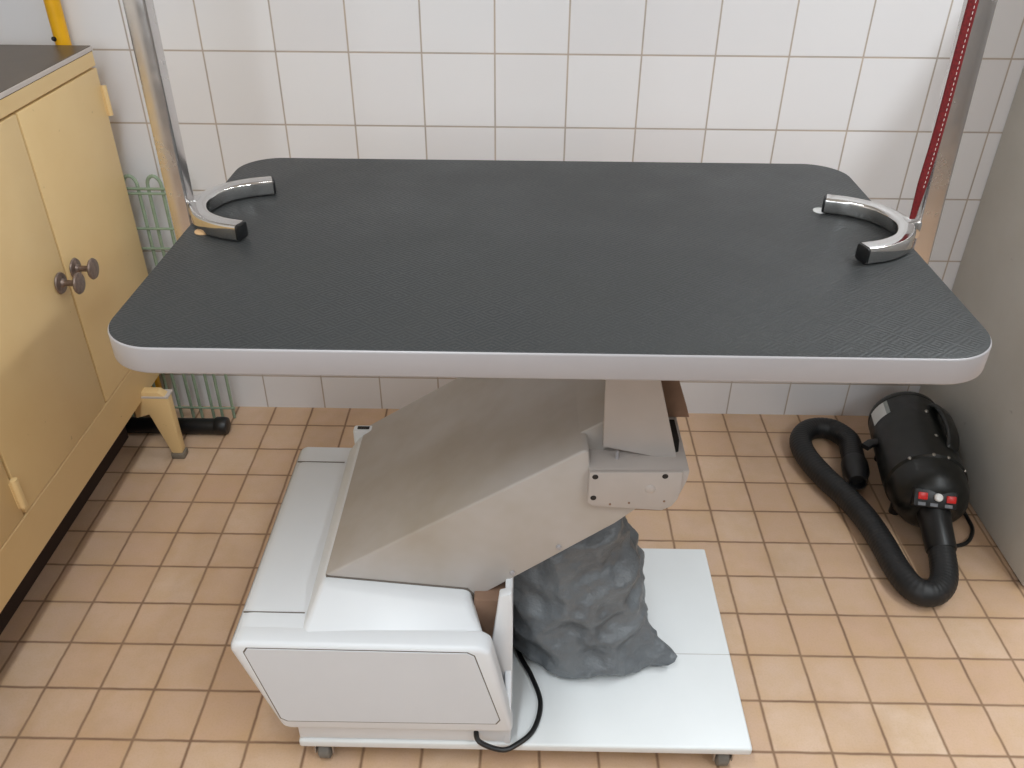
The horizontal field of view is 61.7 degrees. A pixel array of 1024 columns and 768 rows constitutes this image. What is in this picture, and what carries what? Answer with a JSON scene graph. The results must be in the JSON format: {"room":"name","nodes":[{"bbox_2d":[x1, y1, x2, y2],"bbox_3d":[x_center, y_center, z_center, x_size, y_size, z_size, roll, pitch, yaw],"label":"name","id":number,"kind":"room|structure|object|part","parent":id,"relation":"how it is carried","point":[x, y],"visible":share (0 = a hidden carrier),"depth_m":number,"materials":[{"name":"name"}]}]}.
{"room":"pet grooming room","nodes":[
{"label":"pet grooming room","id":0,"kind":"room"},
{"bbox_2d":[0,406,1023,767],"bbox_3d":[0.440,1.027,0.890,3.980,0.100,3.500,1,33,1],"label":"floor","id":1,"kind":"structure","parent":0,"point":[118,654],"depth_m":1.66,"materials":[{"name":"tile"}]},
{"bbox_2d":[0,45,187,634],"bbox_3d":[-1.107,0.079,1.387,0.627,0.917,1.339,1,33,1],"label":"base cabinet","id":2,"kind":"object","parent":1,"relation":"on","point":[71,253],"visible":0.96,"depth_m":1.59,"materials":[{"name":"yellow paint"}]},
{"bbox_3d":[-0.851,0.069,1.184,0.017,0.591,0.319,1,33,1],"label":"door","id":3,"kind":"part","parent":2,"relation":"part of","materials":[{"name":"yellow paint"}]},
{"bbox_2d":[0,45,92,99],"bbox_3d":[-1.128,-0.297,1.139,0.579,0.017,1.328,1,33,1],"label":"countertop","id":4,"kind":"structure","parent":2,"relation":"on","point":[18,63],"depth_m":1.59,"materials":[{"name":"laminate"}]},
{"bbox_3d":[-0.846,-0.281,1.145,0.016,0.028,1.322,1,33,1],"label":"rail","id":5,"kind":"part","parent":2,"relation":"part of","materials":[{"name":"yellow paint"}]},
{"bbox_3d":[-0.845,-0.115,1.461,0.017,0.591,0.334,1,33,1],"label":"door","id":6,"kind":"part","parent":2,"relation":"part of","materials":[{"name":"yellow paint"}]},
{"bbox_3d":[-0.814,-0.186,1.581,0.040,0.041,0.041,1,33,1],"label":"knob","id":7,"kind":"part","parent":2,"relation":"part of","materials":[{"name":"metal"}]},
{"bbox_3d":[-0.839,-0.296,1.736,0.017,0.591,0.316,1,33,1],"label":"door","id":8,"kind":"part","parent":2,"relation":"part of","materials":[{"name":"yellow paint"}]},
{"bbox_3d":[-0.877,0.277,1.514,0.069,0.116,1.322,1,33,1],"label":"rail","id":9,"kind":"part","parent":2,"relation":"part of","materials":[{"name":"yellow paint"}]},
{"bbox_3d":[-0.813,-0.220,1.632,0.040,0.041,0.041,1,33,1],"label":"knob","id":10,"kind":"part","parent":2,"relation":"part of","materials":[{"name":"metal"}]},
{"bbox_3d":[-0.832,0.023,1.984,0.082,0.006,0.033,1,33,1],"label":"leg plate","id":11,"kind":"part","parent":2,"relation":"part of","materials":[{"name":"wood"}]},
{"bbox_3d":[-0.834,0.086,2.021,0.088,0.176,0.024,1,33,1],"label":"leg","id":12,"kind":"part","parent":2,"relation":"part of","materials":[{"name":"yellow paint"}]},
{"bbox_2d":[125,417,230,434],"bbox_3d":[-0.842,0.102,2.145,0.271,0.045,0.045,1,33,1],"label":"tube","id":13,"kind":"object","parent":1,"relation":"on","point":[218,425],"visible":0.72,"depth_m":2.13,"materials":[{"name":"plastic"}]},
{"bbox_2d":[124,174,235,417],"bbox_3d":[-0.987,-0.186,2.029,0.567,0.644,0.011,1,33,1],"label":"rack","id":14,"kind":"object","parent":1,"relation":"on","point":[138,188],"visible":0.15,"depth_m":1.94,"materials":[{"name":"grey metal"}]},
{"bbox_2d":[108,158,991,765],"bbox_3d":[0.042,0.136,1.405,0.997,0.815,0.622,1,33,1],"label":"table","id":15,"kind":"object","parent":1,"relation":"on","point":[568,304],"visible":0.92,"depth_m":1.23,"materials":[{"name":"black rubber"}]},
{"bbox_2d":[122,0,275,240],"bbox_3d":[-0.420,-0.551,1.034,0.128,0.875,0.195,1,33,1],"label":"post","id":16,"kind":"object","parent":15,"relation":"attached to","point":[186,208],"visible":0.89,"depth_m":1.16,"materials":[{"name":"metal"}]},
{"bbox_3d":[-0.470,-0.550,1.032,0.029,0.875,0.029,1,33,1],"label":"post","id":17,"kind":"part","parent":16,"relation":"part of","materials":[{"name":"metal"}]},
{"bbox_3d":[-0.203,0.452,1.277,0.368,0.166,0.003,1,33,1],"label":"panel","id":18,"kind":"part","parent":15,"relation":"part of","materials":[{"name":"white plastic"}]},
{"bbox_3d":[-0.044,0.104,1.384,0.467,0.355,0.375,1,33,1],"label":"lift arm","id":19,"kind":"part","parent":15,"relation":"part of","materials":[{"name":"beige metal"}]},
{"bbox_3d":[-0.031,0.299,1.490,0.046,0.188,0.373,1,33,1],"label":"plate","id":20,"kind":"part","parent":15,"relation":"part of","materials":[{"name":"brown metal"}]},
{"bbox_3d":[0.020,0.466,1.475,0.100,0.058,0.355,7,34,10],"label":"power cord","id":21,"kind":"part","parent":15,"relation":"part of","materials":[{"name":"black plastic"}]},
{"bbox_3d":[0.025,0.458,1.555,0.723,0.017,0.448,1,33,1],"label":"plate","id":22,"kind":"part","parent":15,"relation":"part of","materials":[{"name":"white metal"}]},
{"bbox_2d":[513,516,676,678],"bbox_3d":[0.137,0.317,1.473,0.301,0.306,0.242,1,33,1],"label":"plastic bag","id":23,"kind":"object","parent":15,"relation":"on","point":[580,611],"visible":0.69,"depth_m":1.41,"materials":[{"name":"grey plastic"}]},
{"bbox_3d":[0.167,0.145,1.173,0.126,0.068,0.006,1,33,1],"label":"plate","id":24,"kind":"part","parent":15,"relation":"part of","materials":[{"name":"beige metal"}]},
{"bbox_2d":[813,0,997,264],"bbox_3d":[0.517,-0.512,0.985,0.147,0.876,0.197,1,33,1],"label":"post","id":25,"kind":"object","parent":15,"relation":"attached to","point":[919,233],"visible":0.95,"depth_m":1.12,"materials":[{"name":"metal"}]},
{"bbox_2d":[909,0,978,218],"bbox_3d":[0.545,-0.495,0.972,0.014,0.650,0.037,25,41,32],"label":"leash","id":26,"kind":"object","parent":25,"relation":"hanging from","point":[971,7],"visible":1,"depth_m":1.06,"materials":[{"name":"red fabric"}]},
{"bbox_3d":[0.561,-0.517,0.993,0.060,0.876,0.029,1,33,1],"label":"post","id":27,"kind":"part","parent":25,"relation":"part of","materials":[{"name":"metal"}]},
{"bbox_2d":[789,391,974,606],"bbox_3d":[0.842,0.208,1.876,0.358,0.185,0.604,1,33,1],"label":"dryer","id":28,"kind":"object","parent":1,"relation":"on","point":[915,441],"visible":1,"depth_m":1.85,"materials":[{"name":"black plastic"}]},
{"bbox_3d":[0.880,0.239,1.788,0.086,0.043,0.040,6,34,8],"label":"switch panel","id":29,"kind":"part","parent":28,"relation":"part of","materials":[{"name":"black plastic"}]},
{"bbox_3d":[0.970,0.094,1.919,0.039,0.040,0.171,6,34,8],"label":"handle","id":30,"kind":"part","parent":28,"relation":"part of","materials":[{"name":"black plastic"}]},
{"bbox_3d":[0.951,0.279,1.851,0.127,0.095,0.125,1,33,1],"label":"power cord","id":31,"kind":"part","parent":28,"relation":"part of","materials":[{"name":"black plastic"}]},
{"bbox_2d":[919,67,1023,585],"bbox_3d":[1.055,-0.299,1.617,0.040,1.320,0.601,1,33,1],"label":"wall","id":32,"kind":"structure","parent":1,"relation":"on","point":[986,411],"depth_m":1.82,"materials":[{"name":"grey paint"}]},
{"bbox_2d":[0,0,1023,415],"bbox_3d":[0.477,-0.927,1.636,3.980,2.340,0.100,1,33,1],"label":"wall","id":33,"kind":"structure","parent":0,"point":[853,88],"depth_m":1.79,"materials":[{"name":"white tile"}]},
{"bbox_2d":[43,0,161,387],"bbox_3d":[-0.903,-0.906,1.590,0.038,2.340,0.049,1,33,1],"label":"pipe","id":34,"kind":"object","parent":33,"relation":"attached to","point":[54,10],"visible":0.22,"depth_m":1.70,"materials":[{"name":"yellow metal"}]}
]}

